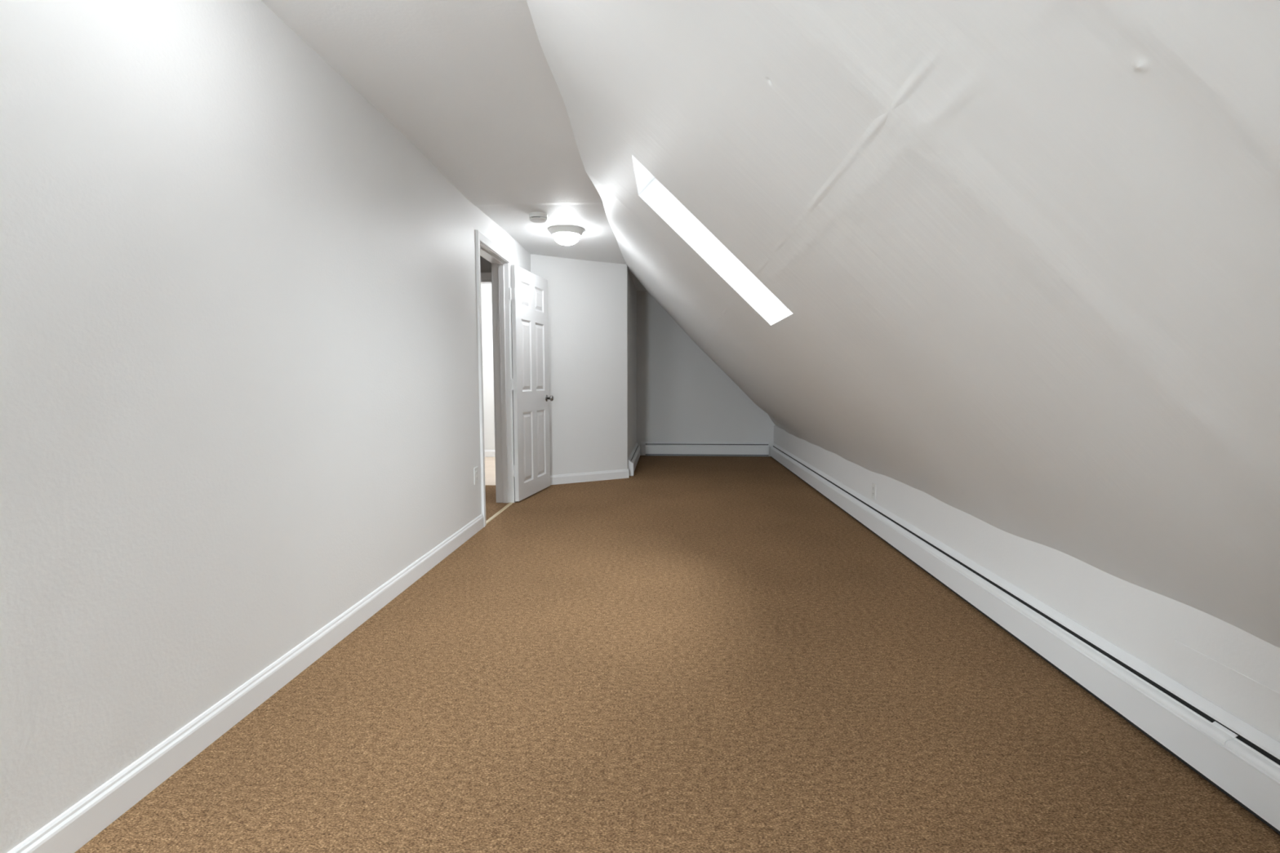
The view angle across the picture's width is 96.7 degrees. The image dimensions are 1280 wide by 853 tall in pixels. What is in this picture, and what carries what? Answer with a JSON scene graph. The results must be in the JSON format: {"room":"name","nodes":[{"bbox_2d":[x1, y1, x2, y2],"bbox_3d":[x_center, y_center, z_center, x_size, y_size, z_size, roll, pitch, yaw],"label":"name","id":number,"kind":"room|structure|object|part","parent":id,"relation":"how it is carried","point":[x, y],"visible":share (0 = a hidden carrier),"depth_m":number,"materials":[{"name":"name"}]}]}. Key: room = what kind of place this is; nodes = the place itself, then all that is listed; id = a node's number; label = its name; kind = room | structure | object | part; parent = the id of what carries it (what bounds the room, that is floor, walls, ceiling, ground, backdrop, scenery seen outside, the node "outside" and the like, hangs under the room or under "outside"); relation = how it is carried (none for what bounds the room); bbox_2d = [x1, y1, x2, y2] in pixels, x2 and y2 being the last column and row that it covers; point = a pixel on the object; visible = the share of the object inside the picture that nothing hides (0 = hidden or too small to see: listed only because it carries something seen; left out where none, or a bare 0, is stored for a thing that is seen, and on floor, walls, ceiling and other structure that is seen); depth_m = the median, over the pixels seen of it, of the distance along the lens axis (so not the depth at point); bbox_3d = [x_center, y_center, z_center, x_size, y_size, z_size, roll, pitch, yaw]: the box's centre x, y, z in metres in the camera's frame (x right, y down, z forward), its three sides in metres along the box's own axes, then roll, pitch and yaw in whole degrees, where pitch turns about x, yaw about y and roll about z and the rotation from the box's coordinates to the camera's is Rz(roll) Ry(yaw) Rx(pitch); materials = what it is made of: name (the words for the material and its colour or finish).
{"room":"attic room","nodes":[
{"label":"attic room","id":0,"kind":"room"},
{"bbox_2d":[0,0,530,852],"bbox_3d":[-1.289,-0.321,2.296,0.137,2.470,7.295,0,5,3],"label":"wall","id":1,"kind":"structure","parent":0,"point":[239,382],"depth_m":1.59,"materials":[{"name":"grey paint"}]},
{"bbox_2d":[7,514,484,852],"bbox_3d":[-1.259,0.886,1.466,0.014,0.097,5.252,0,5,3],"label":"baseboard","id":2,"kind":"structure","parent":1,"relation":"attached to","point":[71,830],"depth_m":1.63,"materials":[{"name":"white wood"}]},
{"bbox_2d":[474,466,478,484],"bbox_3d":[-1.137,0.341,3.951,0.008,0.116,0.072,0,5,3],"label":"wall outlet","id":3,"kind":"object","parent":1,"relation":"attached to","point":[476,469],"visible":1,"depth_m":3.94,"materials":[{"name":"white plastic"}]},
{"bbox_2d":[475,229,516,527],"bbox_3d":[-1.183,-0.353,4.447,0.174,2.088,0.876,0,5,3],"label":"door frame","id":4,"kind":"structure","parent":1,"relation":"attached to","point":[501,261],"depth_m":4.79,"materials":[{"name":"white wood"}]},
{"bbox_3d":[-1.260,-0.353,4.451,0.018,2.088,0.876,0,5,3],"label":"casing","id":5,"kind":"part","parent":4,"relation":"part of","materials":[{"name":"white wood"}]},
{"bbox_2d":[505,264,553,501],"bbox_3d":[-0.978,-0.380,5.182,0.156,2.001,0.770,1,5,12],"label":"door","id":6,"kind":"structure","parent":1,"relation":"in","point":[528,291],"depth_m":5.10,"materials":[{"name":"white wood"}]},
{"bbox_3d":[-0.865,-0.273,5.492,0.057,0.055,0.055,1,5,12],"label":"knob","id":7,"kind":"part","parent":6,"relation":"part of","materials":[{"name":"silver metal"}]},
{"bbox_2d":[261,0,647,291],"bbox_3d":[-0.542,-1.526,3.269,1.452,0.121,9.501,0,5,3],"label":"ceiling","id":8,"kind":"structure","parent":0,"point":[471,84],"depth_m":2.49,"materials":[{"name":"grey paint"}]},
{"bbox_2d":[528,212,547,222],"bbox_3d":[-0.742,-1.526,4.158,0.134,0.053,0.134,0,5,3],"label":"smoke detector","id":9,"kind":"object","parent":8,"relation":"attached to","point":[535,217],"visible":1,"depth_m":4.11,"materials":[{"name":"white plastic"}]},
{"bbox_2d":[548,225,584,245],"bbox_3d":[-0.595,-1.534,4.602,0.289,0.124,0.289,0,5,3],"label":"ceiling lamp","id":10,"kind":"object","parent":8,"relation":"attached to","point":[566,235],"visible":1,"depth_m":4.52,"materials":[{"name":"white glass"}]},
{"bbox_3d":[-0.595,-1.517,4.603,0.215,0.090,0.215,0,5,3],"label":"lamp shade","id":11,"kind":"part","parent":10,"relation":"part of","materials":[{"name":"white glass"}]},
{"bbox_2d":[480,255,491,272],"bbox_3d":[-2.104,-0.611,5.710,1.830,2.400,0.100,0,5,3],"label":"wall","id":12,"kind":"structure","parent":0,"point":[486,266],"depth_m":5.55,"materials":[{"name":"grey paint"}]},
{"bbox_2d":[480,272,491,284],"bbox_3d":[-1.925,-0.462,5.705,1.235,2.102,0.120,0,5,3],"label":"door frame","id":13,"kind":"structure","parent":12,"relation":"attached to","point":[486,277],"depth_m":5.55,"materials":[{"name":"white wood"}]},
{"bbox_3d":[-1.927,-0.457,5.654,1.235,2.102,0.018,0,5,3],"label":"casing","id":14,"kind":"part","parent":13,"relation":"part of","materials":[{"name":"white wood"}]},
{"bbox_2d":[480,284,494,449],"bbox_3d":[-2.039,-0.700,6.815,1.850,2.400,2.120,0,5,3],"label":"wall","id":15,"kind":"structure","parent":0,"point":[486,289],"depth_m":7.77,"materials":[{"name":"white paint"}]},
{"bbox_2d":[482,360,485,368],"bbox_3d":[-2.142,-0.852,7.764,0.072,0.116,0.016,0,5,3],"label":"light switch","id":16,"kind":"object","parent":15,"relation":"attached to","point":[483,361],"visible":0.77,"depth_m":7.76,"materials":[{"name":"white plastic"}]},
{"bbox_2d":[484,449,495,457],"bbox_3d":[-2.002,0.371,7.857,1.830,0.097,0.014,0,5,3],"label":"baseboard","id":17,"kind":"structure","parent":15,"relation":"attached to","point":[488,453],"depth_m":7.85,"materials":[{"name":"white wood"}]},
{"bbox_2d":[530,253,627,475],"bbox_3d":[-0.645,-0.608,5.857,1.095,2.470,0.110,-2,5,-28],"label":"wall","id":18,"kind":"structure","parent":0,"point":[587,300],"depth_m":5.85,"materials":[{"name":"grey paint"}]},
{"bbox_2d":[550,468,629,484],"bbox_3d":[-0.588,0.528,5.909,1.057,0.097,0.014,-2,5,-28],"label":"baseboard","id":19,"kind":"structure","parent":18,"relation":"attached to","point":[620,473],"depth_m":5.93,"materials":[{"name":"white wood"}]},
{"bbox_2d":[626,266,636,458],"bbox_3d":[-0.138,-0.703,7.033,0.100,2.470,1.937,0,5,3],"label":"wall","id":20,"kind":"structure","parent":0,"point":[631,290],"depth_m":6.78,"materials":[{"name":"grey paint"}]},
{"bbox_2d":[627,443,640,475],"bbox_3d":[-0.060,0.385,7.079,0.059,0.187,1.662,0,5,3],"label":"baseboard heater","id":21,"kind":"object","parent":20,"relation":"attached to","point":[633,458],"visible":0.91,"depth_m":6.65,"materials":[{"name":"white metal"}]},
{"bbox_3d":[-0.078,0.381,7.081,0.025,0.181,1.660,0,5,3],"label":"plate","id":22,"kind":"part","parent":21,"relation":"part of","materials":[{"name":"white metal"}]},
{"bbox_2d":[74,455,1279,852],"bbox_3d":[-0.755,0.837,3.430,4.960,0.120,9.420,0,5,3],"label":"floor","id":23,"kind":"structure","parent":0,"point":[681,654],"depth_m":1.77,"materials":[{"name":"brown carpet"}]},
{"bbox_2d":[485,502,512,524],"bbox_3d":[-1.126,0.686,4.528,0.034,0.004,0.748,0,5,3],"label":"threshold strip","id":24,"kind":"object","parent":23,"relation":"on","point":[494,516],"visible":0.79,"depth_m":4.51,"materials":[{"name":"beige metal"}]},
{"bbox_2d":[636,291,775,456],"bbox_3d":[0.945,-0.772,7.896,2.017,2.470,0.100,0,5,3],"label":"wall","id":25,"kind":"structure","parent":0,"point":[682,395],"depth_m":7.88,"materials":[{"name":"grey paint"}]},
{"bbox_2d":[640,441,768,455],"bbox_3d":[0.897,0.310,7.906,1.770,0.187,0.059,0,5,3],"label":"baseboard heater","id":26,"kind":"object","parent":25,"relation":"attached to","point":[670,448],"visible":1,"depth_m":7.89,"materials":[{"name":"white metal"}]},
{"bbox_3d":[0.899,0.305,7.923,1.768,0.181,0.025,0,5,3],"label":"plate","id":27,"kind":"part","parent":26,"relation":"part of","materials":[{"name":"white metal"}]},
{"bbox_2d":[526,0,1279,648],"bbox_3d":[0.660,-0.665,3.239,2.127,2.231,9.425,0,5,3],"label":"ceiling","id":28,"kind":"structure","parent":0,"point":[1024,255],"depth_m":1.09,"materials":[{"name":"paint"}]},
{"bbox_2d":[631,155,793,325],"bbox_3d":[0.416,-0.919,2.594,0.902,0.887,0.558,0,5,3],"label":"window","id":29,"kind":"structure","parent":28,"relation":"attached to","point":[651,190],"depth_m":2.86,"materials":[{"name":"white glass"}]},
{"bbox_2d":[773,425,1279,742],"bbox_3d":[1.662,0.597,3.291,0.080,0.480,9.420,0,5,3],"label":"wall","id":30,"kind":"structure","parent":0,"point":[1145,624],"depth_m":2.04,"materials":[{"name":"white paint"}]},
{"bbox_2d":[871,482,875,500],"bbox_3d":[1.655,0.460,4.028,0.008,0.116,0.072,0,5,3],"label":"wall outlet","id":31,"kind":"object","parent":30,"relation":"attached to","point":[873,485],"visible":1,"depth_m":4.02,"materials":[{"name":"white plastic"}]},
{"bbox_2d":[770,443,1279,834],"bbox_3d":[1.591,0.689,3.269,0.057,0.182,9.115,0,5,3],"label":"baseboard heater","id":32,"kind":"object","parent":30,"relation":"attached to","point":[1240,760],"visible":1,"depth_m":1.84,"materials":[{"name":"white metal"}]},
{"bbox_2d":[1172,640,1279,740],"bbox_3d":[1.525,0.695,1.324,0.006,0.111,0.635,0,5,3],"label":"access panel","id":33,"kind":"object","parent":30,"relation":"attached to","point":[1251,700],"visible":1,"depth_m":1.48,"materials":[{"name":"white paint"}]}
]}

